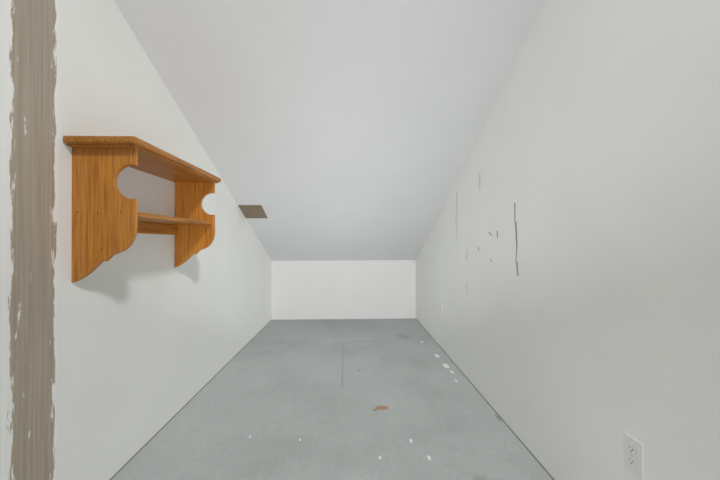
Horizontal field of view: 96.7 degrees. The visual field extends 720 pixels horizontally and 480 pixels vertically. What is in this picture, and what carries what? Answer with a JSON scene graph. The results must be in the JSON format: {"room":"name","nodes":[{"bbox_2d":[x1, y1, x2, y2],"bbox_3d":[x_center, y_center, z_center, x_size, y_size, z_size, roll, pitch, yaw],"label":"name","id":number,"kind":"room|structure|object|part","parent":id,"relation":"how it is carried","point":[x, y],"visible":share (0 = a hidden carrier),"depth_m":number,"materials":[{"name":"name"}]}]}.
{"room":"storage room","nodes":[
{"label":"storage room","id":0,"kind":"room"},
{"bbox_2d":[0,0,271,479],"bbox_3d":[-1.210,-0.737,1.457,0.103,3.697,6.177,0,0,-2],"label":"wall","id":1,"kind":"structure","parent":0,"point":[93,367],"depth_m":1.38,"materials":[{"name":"white paint"}]},
{"bbox_2d":[63,136,220,282],"bbox_3d":[-1.027,-0.116,1.659,0.277,0.576,0.838,0,0,-2],"label":"wall shelf","id":2,"kind":"object","parent":1,"relation":"attached to","point":[105,223],"visible":1,"depth_m":1.29,"materials":[{"name":"brown wood"}]},
{"bbox_3d":[-1.156,-0.065,1.665,0.020,0.060,0.730,0,0,-2],"label":"hanging rail","id":3,"kind":"part","parent":2,"relation":"part of","materials":[{"name":"brown wood"}]},
{"bbox_2d":[114,0,544,260],"bbox_3d":[-0.136,-1.207,1.492,2.252,3.055,6.377,0,0,-2],"label":"ceiling","id":4,"kind":"structure","parent":0,"point":[339,130],"depth_m":2.03,"materials":[{"name":"white paint"}]},
{"bbox_2d":[110,318,553,479],"bbox_3d":[-0.131,1.157,1.478,2.252,0.104,6.377,0,0,-2],"label":"floor","id":5,"kind":"structure","parent":0,"point":[303,399],"depth_m":1.99,"materials":[{"name":"grey paint"}]},
{"bbox_2d":[272,260,415,319],"bbox_3d":[-0.228,0.686,4.618,2.252,0.885,0.100,0,0,-2],"label":"wall","id":6,"kind":"structure","parent":0,"point":[347,289],"depth_m":4.57,"materials":[{"name":"white paint"}]},
{"bbox_2d":[416,0,719,479],"bbox_3d":[0.940,-0.742,1.522,0.101,3.697,6.177,0,0,-2],"label":"wall","id":7,"kind":"structure","parent":0,"point":[571,259],"depth_m":1.22,"materials":[{"name":"white paint"}]},
{"bbox_2d":[623,431,642,479],"bbox_3d":[0.903,0.713,1.061,0.008,0.116,0.072,0,0,-2],"label":"electrical outlet","id":8,"kind":"object","parent":7,"relation":"attached to","point":[632,448],"visible":1,"depth_m":1.05,"materials":[{"name":"white plastic"}]}
]}

